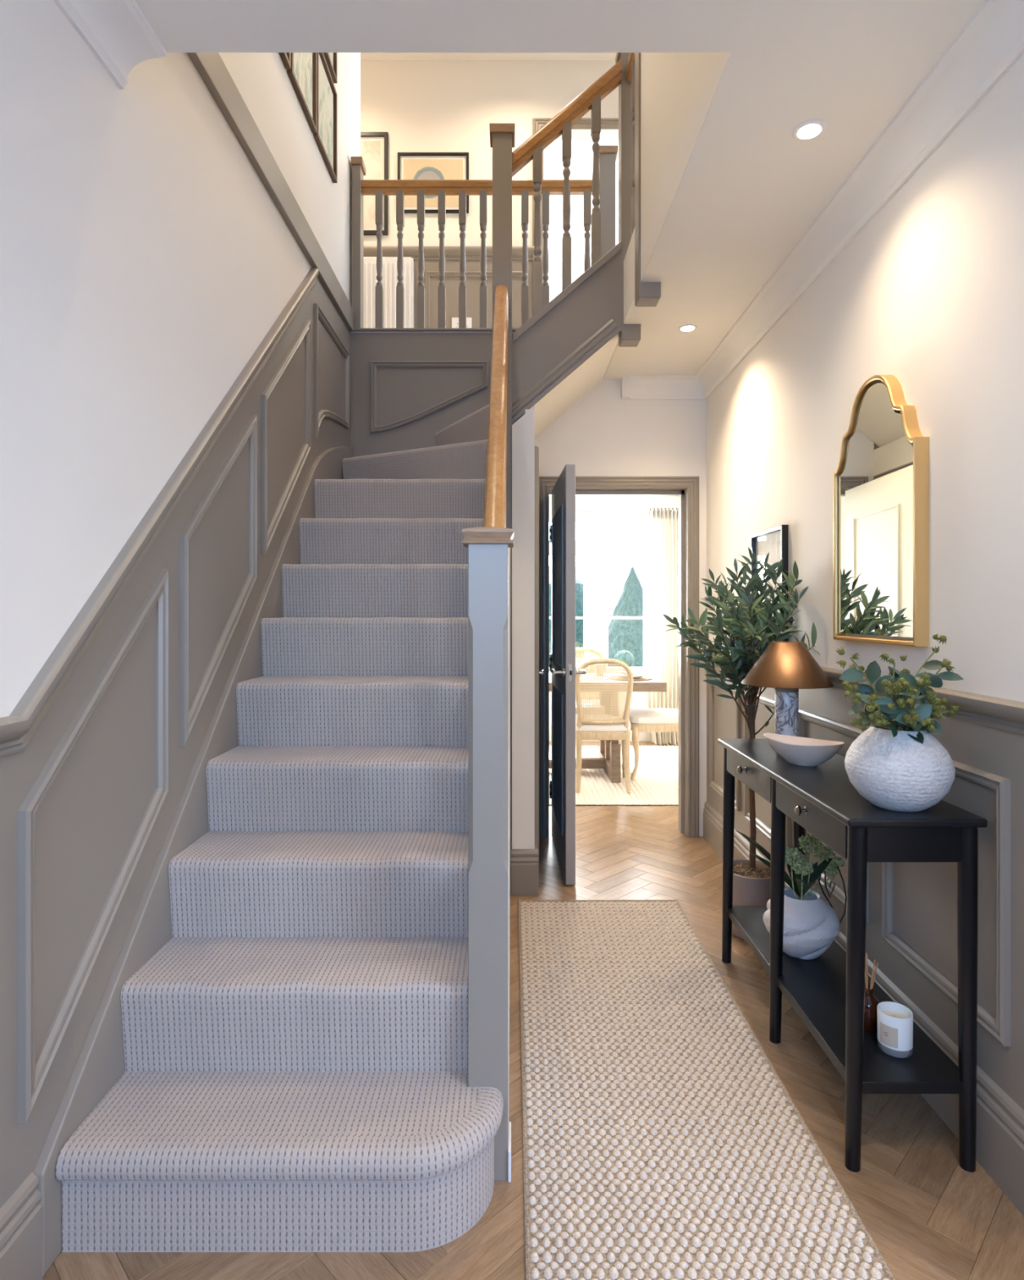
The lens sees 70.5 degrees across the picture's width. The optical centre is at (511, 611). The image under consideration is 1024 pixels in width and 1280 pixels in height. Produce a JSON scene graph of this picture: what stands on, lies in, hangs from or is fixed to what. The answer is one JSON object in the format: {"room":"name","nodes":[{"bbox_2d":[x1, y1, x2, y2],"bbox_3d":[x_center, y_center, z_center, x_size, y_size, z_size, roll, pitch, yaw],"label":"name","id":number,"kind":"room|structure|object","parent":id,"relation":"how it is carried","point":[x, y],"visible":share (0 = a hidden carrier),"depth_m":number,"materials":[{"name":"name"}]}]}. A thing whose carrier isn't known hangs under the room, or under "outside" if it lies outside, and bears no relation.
{"room":"home entrance hallway","nodes":[
{"label":"home entrance hallway","id":0,"kind":"room"},
{"bbox_2d":[0,0,360,1208],"bbox_3d":[-0.974,-1.400,1.340,0.143,5.360,6.180,0,0,0],"label":"wall","id":1,"kind":"structure","parent":0,"point":[145,259],"depth_m":1.69,"materials":[{"name":"white paint"}]},
{"bbox_2d":[0,1171,42,1279],"bbox_3d":[-0.911,1.177,-0.104,0.020,0.205,2.992,0,0,0],"label":"baseboard","id":2,"kind":"structure","parent":1,"relation":"attached to","point":[21,1215],"depth_m":1.34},
{"bbox_2d":[53,0,166,89],"bbox_3d":[-0.870,-1.276,0.056,0.110,0.088,3.311,0,0,0],"label":"trim","id":3,"kind":"structure","parent":1,"relation":"attached to","point":[117,33],"depth_m":1.61,"materials":[{"name":"white paint"}]},
{"bbox_2d":[0,267,318,756],"bbox_3d":[-0.909,-0.661,0.893,0.032,1.843,4.986,0,0,0],"label":"trim","id":4,"kind":"structure","parent":1,"relation":"attached to","point":[17,730],"depth_m":1.71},
{"bbox_2d":[186,53,353,331],"bbox_3d":[-0.912,-1.651,2.865,0.026,0.127,2.490,0,0,0],"label":"trim","id":5,"kind":"structure","parent":1,"relation":"attached to","point":[211,67],"depth_m":2.65,"materials":[{"name":"grey paint"}]},
{"bbox_2d":[279,53,290,69],"bbox_3d":[-0.914,-2.445,2.771,0.022,0.460,0.382,0,0,0],"label":"framed print","id":6,"kind":"object","parent":1,"relation":"attached to","point":[286,57],"visible":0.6,"depth_m":2.93,"materials":[{"name":"brown wood"}]},
{"bbox_2d":[286,53,316,133],"bbox_3d":[-0.914,-2.445,3.170,0.022,0.460,0.380,0,0,0],"label":"framed print","id":7,"kind":"object","parent":1,"relation":"attached to","point":[302,74],"visible":0.59,"depth_m":3.23,"materials":[{"name":"beige paper"}]},
{"bbox_2d":[312,53,337,182],"bbox_3d":[-0.914,-2.445,3.561,0.022,0.460,0.378,0,0,0],"label":"framed print","id":8,"kind":"object","parent":1,"relation":"attached to","point":[326,136],"visible":0.75,"depth_m":3.58,"materials":[{"name":"beige paper"}]},
{"bbox_2d":[323,53,337,83],"bbox_3d":[-0.914,-2.960,3.561,0.022,0.460,0.378,0,0,0],"label":"framed print","id":9,"kind":"object","parent":1,"relation":"attached to","point":[331,59],"visible":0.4,"depth_m":3.70,"materials":[{"name":"brown wood"}]},
{"bbox_2d":[328,53,332,63],"bbox_3d":[-0.918,-2.960,3.561,0.002,0.384,0.302,0,0,0],"label":"print","id":10,"kind":"object","parent":9,"relation":"attached to","point":[330,54],"depth_m":3.68},
{"bbox_2d":[349,331,515,333],"bbox_3d":[0.050,-1.467,4.200,4.700,0.254,2.600,0,0,0],"label":"floor","id":11,"kind":"structure","parent":0,"point":[349,331],"depth_m":4.13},
{"bbox_2d":[360,60,617,328],"bbox_3d":[0.050,-2.710,5.409,4.700,2.740,0.123,0,0,0],"label":"wall","id":12,"kind":"structure","parent":0,"point":[423,106],"depth_m":5.37,"materials":[{"name":"beige paint"}]},
{"bbox_2d":[360,132,387,235],"bbox_3d":[-1.208,-3.162,5.360,0.584,0.753,0.020,0,0,0],"label":"framed print","id":13,"kind":"object","parent":12,"relation":"attached to","point":[374,145],"visible":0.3,"depth_m":5.36,"materials":[{"name":"black"}]},
{"bbox_2d":[363,257,413,328],"bbox_3d":[-1.086,-2.165,5.313,0.728,0.850,0.074,0,0,0],"label":"radiator","id":14,"kind":"object","parent":12,"relation":"attached to","point":[389,281],"visible":0.19,"depth_m":5.28,"materials":[{"name":"white metal"}]},
{"bbox_2d":[397,152,468,213],"bbox_3d":[-0.582,-3.168,5.360,0.526,0.440,0.020,0,0,0],"label":"framed print","id":15,"kind":"object","parent":12,"relation":"attached to","point":[411,166],"visible":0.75,"depth_m":5.36,"materials":[{"name":"black"}]},
{"bbox_2d":[363,246,533,260],"bbox_3d":[-1.018,-2.647,5.354,2.365,0.095,0.032,0,0,0],"label":"trim","id":16,"kind":"structure","parent":12,"relation":"attached to","point":[430,253],"depth_m":5.35,"materials":[{"name":"grey paint"}]},
{"bbox_2d":[451,317,471,328],"bbox_3d":[-0.371,-2.128,5.359,0.147,0.087,0.013,0,0,0],"label":"wall socket","id":17,"kind":"object","parent":12,"relation":"attached to","point":[455,321],"visible":0.59,"depth_m":5.36,"materials":[{"name":"white plastic"}]},
{"bbox_2d":[532,118,617,316],"bbox_3d":[0.618,-2.622,5.408,0.933,2.044,0.124,0,0,0],"label":"trim","id":18,"kind":"structure","parent":12,"relation":"attached to","point":[581,129],"depth_m":5.36,"materials":[{"name":"white paint"}]},
{"bbox_2d":[360,53,617,182],"bbox_3d":[0.050,-4.150,4.500,4.700,0.140,6.000,0,0,0],"label":"ceiling","id":19,"kind":"structure","parent":0,"point":[580,167],"depth_m":5.36,"materials":[{"name":"white paint"}]},
{"bbox_2d":[507,547,510,1122],"bbox_3d":[-0.034,0.480,2.511,0.052,1.600,1.578,0,0,0],"label":"wall","id":20,"kind":"structure","parent":0,"point":[508,548],"depth_m":2.51,"materials":[{"name":"beige paint"}]},
{"bbox_2d":[511,405,534,848],"bbox_3d":[0.051,0.174,3.708,0.102,2.212,0.845,0,0,0],"label":"wall","id":21,"kind":"structure","parent":0,"point":[523,429],"depth_m":3.29,"materials":[{"name":"beige paint"}]},
{"bbox_2d":[511,845,537,895],"bbox_3d":[0.057,1.177,3.308,0.122,0.205,0.085,0,0,0],"label":"baseboard","id":22,"kind":"structure","parent":21,"relation":"attached to","point":[524,862],"depth_m":3.27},
{"bbox_2d":[534,445,538,887],"bbox_3d":[0.114,0.256,3.728,0.024,2.048,0.741,0,0,0],"label":"trim","id":23,"kind":"structure","parent":21,"relation":"attached to","point":[536,448],"depth_m":3.36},
{"bbox_2d":[538,669,543,675],"bbox_3d":[0.110,0.286,3.728,0.093,1.972,0.605,0,0,0],"label":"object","id":24,"kind":"structure","parent":21,"relation":"in","point":[540,672],"depth_m":3.49,"materials":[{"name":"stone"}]},
{"bbox_2d":[350,333,706,835],"bbox_3d":[0.091,-0.154,4.181,2.032,2.868,0.139,0,0,0],"label":"wall","id":25,"kind":"structure","parent":0,"point":[406,388],"depth_m":4.13,"materials":[{"name":"white paint"}]},
{"bbox_2d":[352,328,518,331],"bbox_3d":[-0.212,-1.601,4.181,1.424,0.015,0.138,0,0,0],"label":"trim","id":26,"kind":"structure","parent":25,"relation":"attached to","point":[354,329],"depth_m":4.11,"materials":[{"name":"grey paint"}]},
{"bbox_2d":[351,145,617,328],"bbox_3d":[-0.156,-2.130,4.170,1.518,1.041,0.116,0,0,0],"label":"gallery balustrade","id":27,"kind":"object","parent":26,"relation":"on","point":[607,154],"visible":0.73,"depth_m":4.15,"materials":[{"name":"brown wood"}]},
{"bbox_2d":[549,464,586,884],"bbox_3d":[0.260,0.293,3.749,0.163,1.957,0.763,0,0,-2],"label":"door","id":28,"kind":"structure","parent":25,"relation":"in","point":[562,668],"depth_m":3.45,"materials":[{"name":"wood"}]},
{"bbox_2d":[538,476,698,837],"bbox_3d":[0.603,0.255,4.178,0.925,2.050,0.144,0,0,0],"label":"trim","id":29,"kind":"structure","parent":25,"relation":"attached to","point":[686,488],"depth_m":4.11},
{"bbox_2d":[41,804,1023,1279],"bbox_3d":[0.000,1.310,2.775,4.600,0.060,9.050,0,0,0],"label":"floor","id":30,"kind":"structure","parent":0,"point":[928,1217],"depth_m":1.70,"materials":[{"name":"brown wood"}]},
{"bbox_2d":[33,53,660,1276],"bbox_3d":[-0.157,-0.672,2.766,1.534,3.905,2.749,0,0,0],"label":"staircase","id":31,"kind":"structure","parent":30,"relation":"on","point":[296,1040],"depth_m":1.89,"materials":[{"name":"carpet"}]},
{"bbox_2d":[548,745,678,804],"bbox_3d":[0.475,1.273,5.817,2.850,0.014,2.065,0,0,0],"label":"dining rug","id":32,"kind":"object","parent":30,"relation":"on","point":[655,782],"visible":0.2,"depth_m":5.40,"materials":[{"name":"fabric"}]},
{"bbox_2d":[575,647,605,714],"bbox_3d":[0.635,0.802,6.276,0.496,0.953,0.563,0,0,0],"label":"dining chair","id":33,"kind":"object","parent":32,"relation":"on","point":[590,651],"visible":0.2,"depth_m":6.52,"materials":[{"name":"brown wood"}]},
{"bbox_2d":[575,701,604,713],"bbox_3d":[0.635,0.809,6.240,0.487,0.080,0.491,0,0,0],"label":"seat cushion","id":34,"kind":"object","parent":33,"relation":"on","point":[580,701],"depth_m":6.01,"materials":[{"name":"fabric"}]},
{"bbox_2d":[575,657,633,792],"bbox_3d":[0.640,0.802,5.294,0.496,0.953,0.563,0,0,0],"label":"dining chair","id":35,"kind":"object","parent":32,"relation":"on","point":[592,726],"visible":0.86,"depth_m":5.08,"materials":[{"name":"brown wood"}]},
{"bbox_2d":[575,713,631,732],"bbox_3d":[0.640,0.809,5.330,0.487,0.080,0.491,0,0,0],"label":"seat cushion","id":36,"kind":"object","parent":35,"relation":"on","point":[584,724],"depth_m":5.09,"materials":[{"name":"fabric"}]},
{"bbox_2d":[548,673,666,782],"bbox_3d":[0.095,0.895,5.742,2.090,0.746,0.815,0,0,0],"label":"dining table","id":37,"kind":"object","parent":32,"relation":"on","point":[609,759],"visible":0.26,"depth_m":5.38,"materials":[{"name":"brown wood"}]},
{"bbox_2d":[575,657,586,670],"bbox_3d":[0.484,0.441,5.591,0.163,0.163,0.129,0,0,32],"label":"jug","id":38,"kind":"object","parent":37,"relation":"on","point":[577,660],"visible":0.22,"depth_m":5.57,"materials":[{"name":"white ceramic"}]},
{"bbox_2d":[595,663,603,675],"bbox_3d":[0.720,0.477,5.950,0.070,0.090,0.070,0,0,0],"label":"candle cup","id":39,"kind":"object","parent":37,"relation":"on","point":[596,664],"visible":0.16,"depth_m":5.92,"materials":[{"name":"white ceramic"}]},
{"bbox_2d":[609,676,652,680],"bbox_3d":[0.920,0.518,5.620,0.330,0.008,0.330,0,0,0],"label":"placemat","id":40,"kind":"object","parent":37,"relation":"on","point":[642,678],"visible":0.39,"depth_m":5.54,"materials":[{"name":"wicker"}]},
{"bbox_2d":[614,674,644,679],"bbox_3d":[0.910,0.501,5.600,0.230,0.026,0.230,0,0,0],"label":"plate","id":41,"kind":"object","parent":40,"relation":"on","point":[638,676],"visible":0.4,"depth_m":5.53,"materials":[{"name":"white ceramic"}]},
{"bbox_2d":[620,671,640,675],"bbox_3d":[0.910,0.479,5.600,0.170,0.026,0.170,0,0,0],"label":"bowl","id":42,"kind":"object","parent":41,"relation":"on","point":[634,673],"visible":0.38,"depth_m":5.56,"materials":[{"name":"white ceramic"}]},
{"bbox_2d":[621,705,678,780],"bbox_3d":[1.166,0.802,5.670,0.563,0.953,0.496,0,0,0],"label":"dining chair","id":43,"kind":"object","parent":32,"relation":"on","point":[641,719],"visible":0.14,"depth_m":5.45,"materials":[{"name":"brown wood"}]},
{"bbox_2d":[622,707,678,724],"bbox_3d":[1.130,0.809,5.670,0.491,0.080,0.487,0,0,0],"label":"seat cushion","id":44,"kind":"object","parent":43,"relation":"on","point":[636,715],"depth_m":5.47,"materials":[{"name":"fabric"}]},
{"bbox_2d":[517,898,895,1279],"bbox_3d":[0.378,1.271,1.997,0.704,0.018,2.405,0,0,0],"label":"runner rug","id":45,"kind":"object","parent":30,"relation":"on","point":[662,1140],"visible":1,"depth_m":1.78,"materials":[{"name":"fabric"}]},
{"bbox_2d":[662,542,819,939],"bbox_3d":[0.892,0.499,2.788,0.487,1.561,0.592,0,0,-19],"label":"tree","id":46,"kind":"object","parent":30,"relation":"on","point":[753,625],"visible":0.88,"depth_m":2.81,"materials":[{"name":"green plant"}]},
{"bbox_2d":[717,738,986,1172],"bbox_3d":[0.913,0.875,2.165,0.329,0.810,1.050,0,0,0],"label":"console table","id":47,"kind":"object","parent":30,"relation":"on","point":[826,991],"visible":0.9,"depth_m":1.73,"materials":[{"name":"black wood"}]},
{"bbox_2d":[741,640,833,736],"bbox_3d":[0.935,0.286,2.470,0.296,0.368,0.296,0,0,0],"label":"table lamp","id":48,"kind":"object","parent":47,"relation":"on","point":[787,667],"visible":0.88,"depth_m":2.41,"materials":[{"name":"metal"}]},
{"bbox_2d":[762,886,839,959],"bbox_3d":[0.915,0.987,2.301,0.226,0.186,0.225,0,0,0],"label":"vase","id":49,"kind":"object","parent":47,"relation":"on","point":[811,925],"visible":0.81,"depth_m":2.22,"materials":[{"name":"white ceramic"}]},
{"bbox_2d":[735,830,846,924],"bbox_3d":[0.945,0.852,2.361,0.272,0.294,0.417,0,0,-8],"label":"flower arrangement","id":50,"kind":"object","parent":49,"relation":"in","point":[809,873],"visible":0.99,"depth_m":2.30,"materials":[{"name":"green plant"}]},
{"bbox_2d":[763,733,844,766],"bbox_3d":[0.895,0.429,2.235,0.241,0.081,0.139,0,0,30],"label":"bowl","id":51,"kind":"object","parent":47,"relation":"on","point":[802,751],"visible":1,"depth_m":2.20,"materials":[{"name":"beige ceramic"}]},
{"bbox_2d":[727,905,961,1093],"bbox_3d":[0.922,1.094,2.165,0.275,0.028,1.000,0,0,0],"label":"shelf","id":52,"kind":"object","parent":47,"relation":"attached to","point":[815,988],"depth_m":1.91,"materials":[{"name":"black wood"}]},
{"bbox_2d":[863,953,879,1032],"bbox_3d":[0.925,0.989,1.885,0.058,0.183,0.058,0,0,0],"label":"reed diffuser","id":53,"kind":"object","parent":47,"relation":"on","point":[870,1003],"visible":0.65,"depth_m":1.86,"materials":[{"name":"orange glass"}]},
{"bbox_2d":[876,1001,912,1057],"bbox_3d":[0.945,1.032,1.790,0.079,0.097,0.079,0,0,0],"label":"candle","id":54,"kind":"object","parent":47,"relation":"on","point":[894,1020],"visible":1,"depth_m":1.76,"materials":[{"name":"white glass"}]},
{"bbox_2d":[844,725,955,812],"bbox_3d":[0.935,0.375,1.756,0.236,0.190,0.236,0,0,0],"label":"round vase","id":55,"kind":"object","parent":47,"relation":"on","point":[900,772],"visible":0.89,"depth_m":1.68,"materials":[{"name":"white ceramic"}]},
{"bbox_2d":[835,633,963,743],"bbox_3d":[0.913,0.187,1.733,0.287,0.267,0.221,0,0,-38],"label":"bouquet","id":56,"kind":"object","parent":55,"relation":"in","point":[898,700],"visible":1,"depth_m":1.71,"materials":[{"name":"green plant"}]},
{"bbox_2d":[134,0,985,379],"bbox_3d":[0.091,-1.455,1.190,2.032,0.270,5.880,0,0,0],"label":"ceiling","id":57,"kind":"structure","parent":0,"point":[748,191],"depth_m":1.73,"materials":[{"name":"white paint"}]},
{"bbox_2d":[678,324,697,332],"bbox_3d":[0.817,-1.318,3.374,0.086,0.004,0.086,0,0,0],"label":"recessed light","id":58,"kind":"object","parent":57,"relation":"in","point":[688,327],"visible":1,"depth_m":3.37,"materials":[{"name":"white"}]},
{"bbox_2d":[791,120,826,141],"bbox_3d":[0.815,-1.318,1.989,0.086,0.004,0.086,0,0,0],"label":"recessed light","id":59,"kind":"object","parent":57,"relation":"in","point":[810,130],"visible":1,"depth_m":1.98,"materials":[{"name":"white"}]},
{"bbox_2d":[511,333,618,438],"bbox_3d":[0.259,-1.127,3.749,0.517,0.505,0.759,0,0,0],"label":"ceiling","id":60,"kind":"structure","parent":0,"point":[589,374],"depth_m":3.70,"materials":[{"name":"white paint"}]},
{"bbox_2d":[547,182,617,302],"bbox_3d":[0.975,-2.800,6.235,2.950,2.560,1.530,0,0,0],"label":"wall","id":61,"kind":"structure","parent":0,"point":[576,231],"depth_m":6.90,"materials":[{"name":"paint"}]},
{"bbox_2d":[548,261,591,267],"bbox_3d":[0.950,-3.295,6.880,2.700,0.050,0.040,0,0,0],"label":"trim","id":62,"kind":"structure","parent":61,"relation":"attached to","point":[551,264],"depth_m":6.86,"materials":[{"name":"white paint"}]},
{"bbox_2d":[548,496,678,741],"bbox_3d":[0.300,-0.020,7.250,3.800,2.600,0.200,0,0,0],"label":"wall","id":63,"kind":"structure","parent":0,"point":[583,504],"depth_m":7.15,"materials":[{"name":"white paint"}]},
{"bbox_2d":[548,511,648,674],"bbox_3d":[0.490,-0.155,7.180,1.900,1.670,0.160,0,0,0],"label":"window","id":64,"kind":"structure","parent":63,"relation":"attached to","point":[595,548],"depth_m":7.19,"materials":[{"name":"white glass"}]},
{"bbox_2d":[548,741,678,746],"bbox_3d":[0.250,1.284,6.075,3.700,0.006,2.250,0,0,0],"label":"boards","id":65,"kind":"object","parent":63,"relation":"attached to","point":[584,743],"depth_m":7.01,"materials":[{"name":"brown wood"}]},
{"bbox_2d":[643,506,678,745],"bbox_3d":[1.540,0.130,7.000,0.520,2.300,0.160,0,0,0],"label":"curtain","id":66,"kind":"object","parent":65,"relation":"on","point":[663,525],"visible":0.58,"depth_m":7.03,"materials":[{"name":"white fabric"}]},
{"bbox_2d":[640,53,731,281],"bbox_3d":[0.558,-2.700,2.259,0.084,2.760,1.292,0,0,0],"label":"wall","id":67,"kind":"structure","parent":0,"point":[678,91],"depth_m":2.41,"materials":[{"name":"white paint"}]},
{"bbox_2d":[706,53,1023,1110],"bbox_3d":[1.155,-0.020,1.190,0.143,2.600,5.880,0,0,0],"label":"wall","id":68,"kind":"structure","parent":0,"point":[928,295],"depth_m":1.90,"materials":[{"name":"white paint"}]},
{"bbox_2d":[750,524,787,640],"bbox_3d":[1.094,-0.099,3.098,0.026,0.498,0.385,0,0,0],"label":"framed print","id":69,"kind":"object","parent":68,"relation":"attached to","point":[774,540],"visible":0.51,"depth_m":3.06,"materials":[{"name":"black"}]},
{"bbox_2d":[620,0,1023,399],"bbox_3d":[0.864,-1.264,1.265,0.487,0.113,5.730,0,0,0],"label":"trim","id":70,"kind":"structure","parent":68,"relation":"attached to","point":[991,42],"depth_m":2.12,"materials":[{"name":"white paint"}]},
{"bbox_2d":[702,801,1023,1216],"bbox_3d":[1.093,1.177,2.690,0.020,0.205,2.840,0,0,0],"label":"baseboard","id":71,"kind":"structure","parent":68,"relation":"attached to","point":[999,1128],"depth_m":1.68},
{"bbox_2d":[705,646,1023,734],"bbox_3d":[1.091,0.230,2.685,0.032,0.068,2.830,0,0,0],"label":"trim","id":72,"kind":"structure","parent":68,"relation":"attached to","point":[1005,714],"depth_m":1.69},
{"bbox_2d":[832,374,928,646],"bbox_3d":[1.089,-0.304,2.172,0.037,0.794,0.494,0,0,0],"label":"wall mirror","id":73,"kind":"object","parent":68,"relation":"attached to","point":[881,477],"visible":1,"depth_m":2.12,"materials":[{"name":"gold metal"}]},
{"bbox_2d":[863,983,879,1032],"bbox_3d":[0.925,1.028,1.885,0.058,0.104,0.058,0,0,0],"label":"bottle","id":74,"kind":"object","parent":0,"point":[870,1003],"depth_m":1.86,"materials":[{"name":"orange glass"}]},
{"label":"outside","id":75,"kind":"structure","parent":0,"visible":0},
{"bbox_3d":[1.000,1.480,18.680,30.000,0.100,22.640,0,0,0],"label":"garden","id":76,"kind":"object","parent":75,"visible":0},
{"bbox_2d":[548,578,583,666],"bbox_3d":[0.914,0.380,12.491,1.127,2.119,1.114,0,0,0],"label":"shrub","id":77,"kind":"object","parent":76,"relation":"on","point":[579,586],"visible":0.08,"depth_m":12.07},
{"bbox_2d":[548,555,643,624],"bbox_3d":[1.400,-0.245,21.850,9.200,3.350,4.300,0,0,0],"label":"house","id":78,"kind":"structure","parent":76,"relation":"on","point":[637,563],"depth_m":19.73,"materials":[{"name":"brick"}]},
{"bbox_2d":[613,649,634,666],"bbox_3d":[1.420,0.960,9.200,0.320,0.940,0.320,0,0,0],"label":"box ball","id":79,"kind":"object","parent":76,"relation":"on","point":[625,656],"visible":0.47,"depth_m":9.11,"materials":[{"name":"green plant"}]},
{"bbox_2d":[608,566,643,666],"bbox_3d":[1.817,0.380,10.991,1.565,2.119,1.568,0,0,0],"label":"yew","id":80,"kind":"object","parent":76,"relation":"on","point":[623,634],"visible":0.41,"depth_m":10.73,"materials":[{"name":"green plant"}]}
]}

